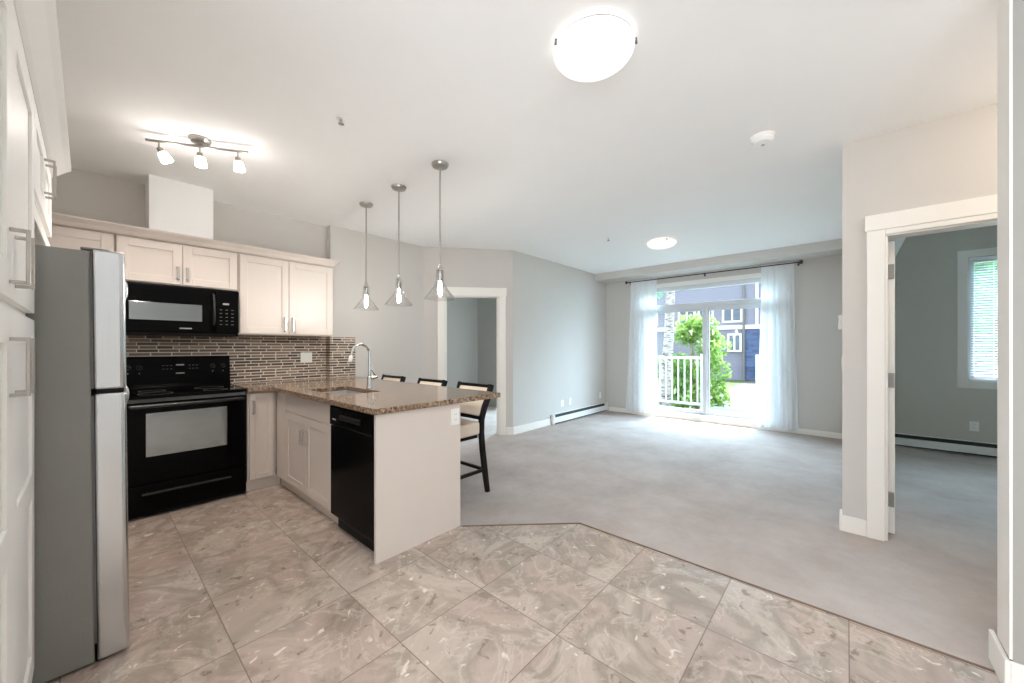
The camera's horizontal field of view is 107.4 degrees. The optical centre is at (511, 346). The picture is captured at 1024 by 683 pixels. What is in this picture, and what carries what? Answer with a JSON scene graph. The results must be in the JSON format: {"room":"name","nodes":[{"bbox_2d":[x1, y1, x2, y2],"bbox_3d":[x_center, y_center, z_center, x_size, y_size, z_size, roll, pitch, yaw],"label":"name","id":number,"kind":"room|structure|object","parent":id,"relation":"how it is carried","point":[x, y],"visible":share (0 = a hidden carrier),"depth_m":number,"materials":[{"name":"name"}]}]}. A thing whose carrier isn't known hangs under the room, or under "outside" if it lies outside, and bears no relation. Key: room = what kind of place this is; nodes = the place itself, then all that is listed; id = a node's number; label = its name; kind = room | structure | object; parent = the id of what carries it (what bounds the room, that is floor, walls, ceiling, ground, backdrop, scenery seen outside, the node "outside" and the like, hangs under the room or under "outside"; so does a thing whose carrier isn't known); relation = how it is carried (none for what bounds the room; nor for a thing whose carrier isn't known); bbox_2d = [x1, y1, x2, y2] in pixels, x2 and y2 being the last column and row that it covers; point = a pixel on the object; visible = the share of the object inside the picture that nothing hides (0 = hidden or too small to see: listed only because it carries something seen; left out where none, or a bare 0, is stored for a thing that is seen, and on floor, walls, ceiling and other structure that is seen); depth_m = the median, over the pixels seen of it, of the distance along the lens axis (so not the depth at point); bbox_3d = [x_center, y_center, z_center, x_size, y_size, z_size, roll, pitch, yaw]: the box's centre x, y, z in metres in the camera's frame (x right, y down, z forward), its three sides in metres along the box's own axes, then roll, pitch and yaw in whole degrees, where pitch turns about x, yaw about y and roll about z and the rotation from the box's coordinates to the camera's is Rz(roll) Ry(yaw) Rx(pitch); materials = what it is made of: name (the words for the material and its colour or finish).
{"room":"open-plan apartment kitchen","nodes":[
{"label":"open-plan apartment kitchen","id":0,"kind":"room"},
{"bbox_2d":[145,174,212,238],"bbox_3d":[-2.977,-1.198,3.373,0.310,0.465,0.423,0,0,42],"label":"chase","id":1,"kind":"object","parent":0,"point":[173,206],"depth_m":3.25,"materials":[{"name":"paint"}]},
{"bbox_2d":[52,168,326,466],"bbox_3d":[-3.177,-0.065,3.478,0.130,2.730,2.785,0,0,42],"label":"wall","id":2,"kind":"structure","parent":0,"point":[81,193],"depth_m":3.69,"materials":[{"name":"paint"}]},
{"bbox_2d":[47,225,114,251],"bbox_3d":[-3.444,-0.705,2.829,0.328,0.370,0.618,0,0,42],"label":"upper cabinet","id":3,"kind":"object","parent":2,"relation":"attached to","point":[62,236],"visible":0.23,"depth_m":2.82,"materials":[{"name":"paint"}]},
{"bbox_2d":[115,234,237,290],"bbox_3d":[-2.959,-0.708,3.351,0.362,0.365,0.798,0,0,42],"label":"upper cabinet","id":4,"kind":"object","parent":2,"relation":"attached to","point":[146,260],"visible":0.96,"depth_m":3.22,"materials":[{"name":"paint"}]},
{"bbox_2d":[125,281,238,336],"bbox_3d":[-2.914,-0.307,3.308,0.460,0.425,0.776,0,0,42],"label":"microwave","id":5,"kind":"object","parent":4,"relation":"attached to","point":[152,309],"visible":0.9,"depth_m":3.17,"materials":[{"name":"black plastic"}]},
{"bbox_2d":[52,212,340,267],"bbox_3d":[-2.845,-0.927,3.463,0.383,0.073,2.364,0,0,42],"label":"crown molding","id":6,"kind":"structure","parent":2,"relation":"attached to","point":[60,219],"depth_m":3.22,"materials":[{"name":"paint"}]},
{"bbox_2d":[126,335,354,382],"bbox_3d":[-2.740,0.123,3.790,0.108,0.482,2.332,0,0,42],"label":"backsplash","id":7,"kind":"structure","parent":2,"relation":"attached to","point":[252,358],"depth_m":3.99,"materials":[{"name":"tile"}]},
{"bbox_2d":[301,352,311,362],"bbox_3d":[-2.346,0.120,4.295,0.009,0.116,0.122,0,0,42],"label":"wall switch","id":8,"kind":"object","parent":7,"relation":"attached to","point":[306,357],"visible":1,"depth_m":4.29,"materials":[{"name":"white plastic"}]},
{"bbox_2d":[238,253,332,336],"bbox_3d":[-2.399,-0.505,3.981,0.362,0.770,0.880,0,0,42],"label":"upper cabinet","id":9,"kind":"object","parent":2,"relation":"attached to","point":[277,297],"visible":0.97,"depth_m":3.84,"materials":[{"name":"paint"}]},
{"bbox_2d":[327,225,422,382],"bbox_3d":[-1.782,-0.065,4.974,0.230,2.730,1.305,0,0,42],"label":"wall","id":10,"kind":"structure","parent":0,"point":[392,331],"depth_m":4.88,"materials":[{"name":"paint"}]},
{"bbox_2d":[447,298,477,387],"bbox_3d":[-1.435,-0.065,6.722,1.570,2.730,3.750,0,0,42],"label":"wall","id":11,"kind":"structure","parent":0,"point":[462,313],"depth_m":8.13,"materials":[{"name":"paint"}]},
{"bbox_2d":[423,247,512,426],"bbox_3d":[-0.634,-0.065,5.531,1.294,2.730,0.120,0,0,-8],"label":"wall","id":12,"kind":"structure","parent":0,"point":[462,267],"depth_m":5.46,"materials":[{"name":"paint"}]},
{"bbox_2d":[437,287,506,434],"bbox_3d":[-0.588,0.215,5.530,1.005,2.161,0.155,0,0,-8],"label":"door frame","id":13,"kind":"structure","parent":12,"relation":"attached to","point":[500,294],"depth_m":5.51,"materials":[{"name":"paint"}]},
{"bbox_2d":[506,427,512,434],"bbox_3d":[-0.624,1.240,5.465,1.294,0.111,0.015,0,0,-8],"label":"baseboard","id":14,"kind":"structure","parent":12,"relation":"attached to","point":[509,430],"depth_m":5.54,"materials":[{"name":"white wood"}]},
{"bbox_2d":[478,298,496,406],"bbox_3d":[-0.353,-0.065,8.189,1.000,2.730,0.120,0,0,42],"label":"wall","id":15,"kind":"structure","parent":0,"point":[487,307],"depth_m":8.25,"materials":[{"name":"paint"}]},
{"bbox_2d":[46,406,999,682],"bbox_3d":[0.545,1.348,3.627,10.000,0.104,7.950,0,0,42],"label":"floor","id":16,"kind":"structure","parent":0,"point":[261,585],"depth_m":2.12,"materials":[{"name":"tile"}]},
{"bbox_2d":[0,0,34,682],"bbox_3d":[-1.530,0.180,0.775,1.238,2.240,0.674,0,0,42],"label":"pantry cabinet","id":17,"kind":"object","parent":16,"relation":"on","point":[17,240],"visible":1,"depth_m":1.04,"materials":[{"name":"paint"}]},
{"bbox_2d":[13,0,70,177],"bbox_3d":[-1.900,-0.978,1.128,2.260,0.074,0.710,0,0,42],"label":"crown molding","id":18,"kind":"structure","parent":17,"relation":"attached to","point":[37,19],"depth_m":1.32,"materials":[{"name":"paint"}]},
{"bbox_2d":[25,245,129,682],"bbox_3d":[-2.171,0.448,1.565,0.735,1.708,0.846,0,1,42],"label":"refrigerator","id":19,"kind":"object","parent":16,"relation":"on","point":[81,395],"visible":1,"depth_m":1.51,"materials":[{"name":"silver metal"}]},
{"bbox_2d":[126,356,246,520],"bbox_3d":[-2.817,0.693,3.234,0.703,1.215,0.764,0,0,42],"label":"range","id":20,"kind":"object","parent":16,"relation":"on","point":[186,419],"visible":0.96,"depth_m":3.08,"materials":[{"name":"black metal"}]},
{"bbox_2d":[128,385,246,399],"bbox_3d":[-2.807,0.382,3.225,0.560,0.025,0.764,0,0,42],"label":"cooktop","id":21,"kind":"object","parent":20,"relation":"in","point":[170,392],"depth_m":3.18,"materials":[{"name":"black glass"}]},
{"bbox_2d":[245,391,279,491],"bbox_3d":[-2.480,0.853,3.643,0.674,0.894,0.272,0,0,42],"label":"base cabinet","id":22,"kind":"object","parent":16,"relation":"on","point":[260,464],"visible":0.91,"depth_m":3.42,"materials":[{"name":"paint"}]},
{"bbox_2d":[277,390,341,522],"bbox_3d":[-1.570,0.853,3.340,1.253,0.894,0.649,0,0,42],"label":"base cabinet","id":23,"kind":"object","parent":16,"relation":"on","point":[303,425],"visible":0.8,"depth_m":3.04,"materials":[{"name":"paint"}]},
{"bbox_2d":[231,377,499,414],"bbox_3d":[-1.459,0.384,3.384,2.545,0.037,1.254,0,0,42],"label":"countertop","id":24,"kind":"structure","parent":23,"relation":"on","point":[386,396],"depth_m":2.95,"materials":[{"name":"brown stone"}]},
{"bbox_2d":[324,390,360,394],"bbox_3d":[-1.425,0.492,3.178,0.646,0.176,0.354,0,0,42],"label":"sink","id":25,"kind":"object","parent":24,"relation":"in","point":[343,392],"visible":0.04,"depth_m":3.46,"materials":[{"name":"metal"}]},
{"bbox_2d":[348,343,377,387],"bbox_3d":[-1.314,0.164,3.325,0.054,0.400,0.269,0,0,42],"label":"faucet","id":26,"kind":"object","parent":24,"relation":"on","point":[370,378],"visible":1,"depth_m":3.35,"materials":[{"name":"silver metal"}]},
{"bbox_2d":[330,405,373,550],"bbox_3d":[-0.865,0.858,2.707,0.624,0.885,0.640,0,0,42],"label":"dishwasher","id":27,"kind":"object","parent":16,"relation":"on","point":[352,432],"visible":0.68,"depth_m":2.46,"materials":[{"name":"black plastic"}]},
{"bbox_2d":[381,374,405,381],"bbox_3d":[-1.556,0.815,4.318,0.450,0.962,0.494,0,0,42],"label":"bar stool","id":28,"kind":"object","parent":16,"relation":"on","point":[384,377],"visible":0.16,"depth_m":4.43,"materials":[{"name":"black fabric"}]},
{"bbox_2d":[383,377,399,381],"bbox_3d":[-1.448,0.489,4.440,0.376,0.241,0.128,0,0,42],"label":"cushion","id":29,"kind":"object","parent":28,"relation":"on","point":[384,378],"depth_m":4.45,"materials":[{"name":"beige fabric"}]},
{"bbox_2d":[374,403,459,563],"bbox_3d":[-1.498,0.852,3.297,2.418,0.896,0.658,0,0,42],"label":"peninsula panel","id":30,"kind":"object","parent":16,"relation":"on","point":[417,452],"visible":0.52,"depth_m":2.45,"materials":[{"name":"paint"}]},
{"bbox_2d":[451,408,458,425],"bbox_3d":[-0.406,0.500,2.698,0.008,0.116,0.076,0,0,42],"label":"outlet","id":31,"kind":"object","parent":30,"relation":"attached to","point":[454,412],"visible":1,"depth_m":2.69,"materials":[{"name":"white plastic"}]},
{"bbox_2d":[417,378,447,386],"bbox_3d":[-0.987,0.815,3.814,0.450,0.962,0.494,0,0,42],"label":"bar stool","id":32,"kind":"object","parent":16,"relation":"on","point":[435,382],"visible":0.13,"depth_m":3.94,"materials":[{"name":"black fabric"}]},
{"bbox_2d":[419,381,441,385],"bbox_3d":[-0.879,0.489,3.936,0.376,0.241,0.128,0,0,42],"label":"cushion","id":33,"kind":"object","parent":32,"relation":"on","point":[437,383],"depth_m":3.94,"materials":[{"name":"beige fabric"}]},
{"bbox_2d":[457,381,493,492],"bbox_3d":[-0.494,0.815,3.376,0.450,0.962,0.494,0,0,42],"label":"bar stool","id":34,"kind":"object","parent":16,"relation":"on","point":[469,429],"visible":0.38,"depth_m":3.33,"materials":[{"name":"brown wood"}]},
{"bbox_2d":[459,385,486,415],"bbox_3d":[-0.386,0.489,3.497,0.376,0.241,0.128,0,0,42],"label":"cushion","id":35,"kind":"object","parent":34,"relation":"on","point":[473,408],"depth_m":3.43,"materials":[{"name":"beige fabric"}]},
{"bbox_2d":[462,522,994,672],"bbox_3d":[0.891,1.297,2.310,2.604,0.006,0.453,0,0,28],"label":"trim","id":36,"kind":"structure","parent":16,"relation":"on","point":[804,603],"depth_m":1.97,"materials":[{"name":"metal"}]},
{"bbox_2d":[56,0,996,273],"bbox_3d":[0.612,-1.505,3.702,10.000,0.150,8.150,0,0,42],"label":"ceiling","id":37,"kind":"structure","parent":0,"point":[546,164],"depth_m":2.23,"materials":[{"name":"paint"}]},
{"bbox_2d":[145,134,248,171],"bbox_3d":[-2.153,-1.335,2.587,0.590,0.189,0.124,0,0,-16],"label":"track light","id":38,"kind":"object","parent":37,"relation":"attached to","point":[198,141],"visible":1,"depth_m":2.57,"materials":[{"name":"silver metal"}]},
{"bbox_2d":[336,115,346,125],"bbox_3d":[-1.068,-1.411,2.352,0.064,0.037,0.064,0,0,42],"label":"sprinkler","id":39,"kind":"object","parent":37,"relation":"attached to","point":[340,118],"visible":1,"depth_m":2.34,"materials":[{"name":"white metal"}]},
{"bbox_2d":[353,201,374,308],"bbox_3d":[-1.456,-0.902,3.760,0.248,1.056,0.248,0,0,42],"label":"pendant light","id":40,"kind":"object","parent":37,"relation":"hanging from","point":[364,204],"visible":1,"depth_m":3.75,"materials":[{"name":"silver metal"}]},
{"bbox_2d":[364,282,367,295],"bbox_3d":[-1.456,-0.583,3.760,0.036,0.135,0.036,0,0,42],"label":"socket","id":41,"kind":"object","parent":40,"relation":"attached to","point":[366,284],"depth_m":3.75,"materials":[{"name":"silver metal"}]},
{"bbox_2d":[385,184,411,303],"bbox_3d":[-1.010,-0.902,3.359,0.248,1.056,0.248,0,0,42],"label":"pendant light","id":42,"kind":"object","parent":37,"relation":"hanging from","point":[399,188],"visible":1,"depth_m":3.35,"materials":[{"name":"silver metal"}]},
{"bbox_2d":[397,274,400,289],"bbox_3d":[-1.010,-0.583,3.359,0.036,0.135,0.036,0,0,42],"label":"socket","id":43,"kind":"object","parent":42,"relation":"attached to","point":[398,276],"depth_m":3.35,"materials":[{"name":"silver metal"}]},
{"bbox_2d":[431,160,452,295],"bbox_3d":[-0.563,-0.902,2.944,0.248,1.056,0.248,0,0,42],"label":"pendant light","id":44,"kind":"object","parent":37,"relation":"hanging from","point":[439,165],"visible":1,"depth_m":2.94,"materials":[{"name":"silver metal"}]},
{"bbox_2d":[438,264,441,280],"bbox_3d":[-0.563,-0.583,2.944,0.036,0.135,0.036,0,0,42],"label":"socket","id":45,"kind":"object","parent":44,"relation":"attached to","point":[439,266],"depth_m":2.93,"materials":[{"name":"silver metal"}]},
{"bbox_2d":[553,14,637,81],"bbox_3d":[0.385,-1.378,1.778,0.376,0.103,0.376,0,0,42],"label":"ceiling light","id":46,"kind":"object","parent":37,"relation":"attached to","point":[592,48],"visible":1,"depth_m":1.70,"materials":[{"name":"white glass"}]},
{"bbox_2d":[646,238,675,249],"bbox_3d":[2.011,-1.378,5.074,0.377,0.103,0.370,0,0,42],"label":"ceiling light","id":47,"kind":"object","parent":37,"relation":"attached to","point":[660,243],"visible":1,"depth_m":4.97,"materials":[{"name":"white glass"}]},
{"bbox_2d":[750,130,774,146],"bbox_3d":[1.700,-1.403,2.556,0.144,0.053,0.144,0,0,42],"label":"smoke detector","id":48,"kind":"object","parent":37,"relation":"attached to","point":[763,138],"visible":1,"depth_m":2.52,"materials":[{"name":"white plastic"}]},
{"bbox_2d":[513,250,605,426],"bbox_3d":[0.927,-0.065,6.678,0.120,2.730,2.880,0,0,42],"label":"wall","id":49,"kind":"structure","parent":0,"point":[559,310],"depth_m":6.37,"materials":[{"name":"paint"}]},
{"bbox_2d":[513,418,550,434],"bbox_3d":[0.328,1.240,5.902,0.015,0.111,0.935,0,0,42],"label":"baseboard","id":50,"kind":"structure","parent":49,"relation":"attached to","point":[535,425],"depth_m":5.86,"materials":[{"name":"white wood"}]},
{"bbox_2d":[550,402,607,424],"bbox_3d":[1.295,1.208,6.953,0.066,0.164,1.900,0,0,42],"label":"baseboard heater","id":51,"kind":"object","parent":49,"relation":"attached to","point":[556,418],"visible":1,"depth_m":6.83,"materials":[{"name":"metal"}]},
{"bbox_2d":[552,402,604,414],"bbox_3d":[1.280,1.131,6.967,0.024,0.010,1.810,0,0,42],"label":"hood","id":52,"kind":"object","parent":51,"relation":"attached to","point":[600,404],"depth_m":6.96,"materials":[{"name":"metal"}]},
{"bbox_2d":[595,239,841,283],"bbox_3d":[3.147,-1.365,6.332,3.660,0.130,0.450,0,0,42],"label":"soffit","id":53,"kind":"object","parent":49,"relation":"attached to","point":[830,247],"depth_m":5.89,"materials":[{"name":"paint"}]},
{"bbox_2d":[606,255,841,432],"bbox_3d":[3.340,-0.015,6.596,3.840,2.830,0.200,0,0,42],"label":"wall","id":54,"kind":"structure","parent":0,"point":[817,281],"depth_m":5.55,"materials":[{"name":"paint"}]},
{"bbox_2d":[657,273,760,423],"bbox_3d":[3.325,0.040,6.556,2.350,2.420,0.160,0,0,42],"label":"sliding door","id":55,"kind":"structure","parent":54,"relation":"attached to","point":[706,307],"depth_m":6.52,"materials":[{"name":"white plastic"}]},
{"bbox_2d":[625,260,802,284],"bbox_3d":[3.257,-1.245,6.438,2.743,0.060,0.142,0,0,42],"label":"curtain rod","id":56,"kind":"object","parent":54,"relation":"attached to","point":[800,261],"visible":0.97,"depth_m":6.17,"materials":[{"name":"black metal"}]},
{"bbox_2d":[626,278,657,413],"bbox_3d":[2.462,-0.013,7.150,0.619,2.517,0.080,0,0,42],"label":"curtain","id":57,"kind":"object","parent":56,"relation":"hanging from","point":[642,392],"visible":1,"depth_m":7.13,"materials":[{"name":"white fabric"}]},
{"bbox_2d":[757,262,798,430],"bbox_3d":[4.044,-0.013,5.746,0.529,2.517,0.082,0,0,42],"label":"curtain","id":58,"kind":"object","parent":56,"relation":"hanging from","point":[777,404],"visible":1,"depth_m":5.74,"materials":[{"name":"white fabric"}]},
{"bbox_2d":[608,407,841,438],"bbox_3d":[3.314,1.256,6.475,3.600,0.081,0.015,0,0,42],"label":"baseboard","id":59,"kind":"structure","parent":54,"relation":"attached to","point":[666,415],"depth_m":6.20,"materials":[{"name":"white wood"}]},
{"bbox_2d":[842,103,996,520],"bbox_3d":[3.504,-0.065,1.703,3.020,2.730,0.120,0,0,42],"label":"wall","id":60,"kind":"structure","parent":0,"point":[952,158],"depth_m":2.56,"materials":[{"name":"paint"}]},
{"bbox_2d":[839,509,866,536],"bbox_3d":[2.411,1.240,2.664,0.140,0.111,0.135,0,0,42],"label":"baseboard","id":61,"kind":"structure","parent":60,"relation":"attached to","point":[849,524],"depth_m":2.61,"materials":[{"name":"white wood"}]},
{"bbox_2d":[888,237,905,256],"bbox_3d":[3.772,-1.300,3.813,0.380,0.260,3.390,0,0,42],"label":"ceiling","id":62,"kind":"structure","parent":60,"relation":"attached to","point":[899,241],"depth_m":4.21,"materials":[{"name":"paint"}]},
{"bbox_2d":[895,225,996,457],"bbox_3d":[5.883,-0.065,4.339,2.960,2.730,0.200,0,0,42],"label":"wall","id":63,"kind":"structure","parent":0,"point":[929,401],"depth_m":4.73,"materials":[{"name":"paint"}]},
{"bbox_2d":[895,433,996,456],"bbox_3d":[5.780,1.208,4.252,2.400,0.164,0.066,0,0,42],"label":"baseboard heater","id":64,"kind":"object","parent":63,"relation":"attached to","point":[908,440],"visible":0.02,"depth_m":4.62,"materials":[{"name":"metal"}]},
{"bbox_2d":[895,433,996,443],"bbox_3d":[5.794,1.131,4.268,2.310,0.010,0.024,0,0,42],"label":"hood","id":65,"kind":"object","parent":64,"relation":"attached to","point":[896,434],"depth_m":4.68,"materials":[{"name":"metal"}]},
{"bbox_2d":[969,421,978,431],"bbox_3d":[5.535,0.950,4.507,0.076,0.116,0.008,0,0,42],"label":"outlet","id":66,"kind":"object","parent":63,"relation":"attached to","point":[973,426],"visible":1,"depth_m":4.51,"materials":[{"name":"white plastic"}]},
{"bbox_2d":[957,247,996,388],"bbox_3d":[5.976,-0.335,4.210,1.320,1.660,0.170,0,0,42],"label":"window","id":67,"kind":"structure","parent":63,"relation":"in","point":[964,376],"depth_m":4.55,"materials":[{"name":"white plastic"}]},
{"bbox_2d":[970,255,996,380],"bbox_3d":[5.952,-0.336,4.183,1.110,1.480,0.030,0,0,42],"label":"window blind","id":68,"kind":"object","parent":67,"relation":"attached to","point":[993,256],"visible":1,"depth_m":4.48,"materials":[{"name":"white plastic"}]},
{"bbox_2d":[1000,0,1023,664],"bbox_3d":[2.875,-0.065,0.627,2.532,2.730,0.155,0,0,42],"label":"wall","id":69,"kind":"structure","parent":0,"point":[1018,5],"depth_m":1.40,"materials":[{"name":"paint"}]},
{"bbox_2d":[997,0,1012,659],"bbox_3d":[1.925,-0.128,1.470,0.008,2.604,0.151,0,0,42],"label":"trim","id":70,"kind":"structure","parent":69,"relation":"attached to","point":[1004,7],"depth_m":1.45,"materials":[{"name":"white wood"}]},
{"bbox_2d":[988,629,1023,682],"bbox_3d":[2.876,1.238,0.646,2.555,0.125,0.215,0,0,42],"label":"baseboard","id":71,"kind":"structure","parent":69,"relation":"attached to","point":[1007,671],"depth_m":1.44,"materials":[{"name":"white wood"}]},
{"bbox_3d":[3.562,-0.065,3.998,0.060,2.730,3.390,0,0,42],"label":"wall partition","id":72,"kind":"structure","parent":0,"visible":0},
{"bbox_2d":[838,315,841,329],"bbox_3d":[2.794,-0.210,3.202,0.031,0.120,0.090,0,0,42],"label":"thermostat","id":73,"kind":"object","parent":72,"relation":"attached to","point":[839,316],"visible":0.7,"depth_m":3.17,"materials":[{"name":"white plastic"}]},
{"bbox_3d":[3.607,-0.065,3.959,0.060,2.730,3.390,0,0,42],"label":"wall partition","id":74,"kind":"structure","parent":0,"visible":0},
{"bbox_2d":[865,194,996,540],"bbox_3d":[3.075,0.203,2.576,0.990,2.186,0.905,0,0,42],"label":"door frame","id":75,"kind":"structure","parent":74,"relation":"in","point":[978,212],"depth_m":2.52,"materials":[{"name":"paint"}]},
{"label":"outside","id":76,"kind":"structure","parent":0,"visible":0},
{"bbox_2d":[657,376,755,400],"bbox_3d":[11.943,2.250,20.988,50.000,0.200,32.750,0,0,42],"label":"ground","id":77,"kind":"structure","parent":76,"point":[730,383],"depth_m":22.17,"materials":[{"name":"white concrete"}]},
{"bbox_2d":[657,291,674,406],"bbox_3d":[3.806,-0.965,9.452,1.636,6.240,1.639,0,0,42],"label":"birch tree","id":78,"kind":"object","parent":77,"relation":"on","point":[668,342],"visible":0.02,"depth_m":9.23,"materials":[{"name":"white plant"}]},
{"bbox_2d":[657,313,732,409],"bbox_3d":[4.667,0.640,9.838,1.957,3.059,1.308,0,0,42],"label":"shrub","id":79,"kind":"object","parent":77,"relation":"on","point":[691,330],"visible":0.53,"depth_m":9.51,"materials":[{"name":"green plant"}]},
{"bbox_2d":[690,382,755,409],"bbox_3d":[11.182,2.144,16.817,3.600,0.012,14.000,0,0,42],"label":"path","id":80,"kind":"structure","parent":77,"relation":"on","point":[744,394],"depth_m":16.25,"materials":[{"name":"concrete"}]},
{"bbox_2d":[657,263,996,380],"bbox_3d":[18.334,-2.775,25.177,39.000,9.850,7.200,0,0,42],"label":"building","id":81,"kind":"structure","parent":77,"relation":"on","point":[741,327],"depth_m":24.52,"materials":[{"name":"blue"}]},
{"bbox_2d":[974,262,996,374],"bbox_3d":[10.891,-0.618,8.414,3.284,5.546,2.918,0,0,42],"label":"leafy tree","id":82,"kind":"object","parent":77,"relation":"on","point":[991,263],"visible":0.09,"depth_m":8.27,"materials":[{"name":"green plant"}]},
{"bbox_3d":[-2.622,-0.065,1.204,3.720,2.730,0.120,0,0,42],"label":"wall","id":83,"kind":"structure","parent":0,"visible":0},
{"bbox_2d":[34,101,56,245],"bbox_3d":[-2.366,-0.720,1.517,0.988,0.440,0.674,0,0,42],"label":"upper cabinet","id":84,"kind":"object","parent":83,"relation":"attached to","point":[43,198],"visible":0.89,"depth_m":1.69,"materials":[{"name":"paint"}]},
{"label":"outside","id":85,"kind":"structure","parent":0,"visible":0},
{"bbox_2d":[710,406,755,414],"bbox_3d":[4.512,1.435,7.193,5.200,0.170,2.250,0,0,42],"label":"floor","id":86,"kind":"structure","parent":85,"point":[714,408],"depth_m":8.00,"materials":[{"name":"white concrete"}]},
{"bbox_2d":[657,354,702,409],"bbox_3d":[3.472,0.750,8.484,1.640,1.200,0.090,0,0,42],"label":"balcony railing","id":87,"kind":"object","parent":86,"relation":"on","point":[700,404],"visible":0.44,"depth_m":8.29,"materials":[{"name":"white plastic"}]},
{"bbox_2d":[756,355,758,414],"bbox_3d":[5.299,0.750,6.863,1.445,1.200,0.090,0,0,42],"label":"balcony railing","id":88,"kind":"object","parent":86,"relation":"on","point":[757,356],"visible":0.1,"depth_m":7.29,"materials":[{"name":"white plastic"}]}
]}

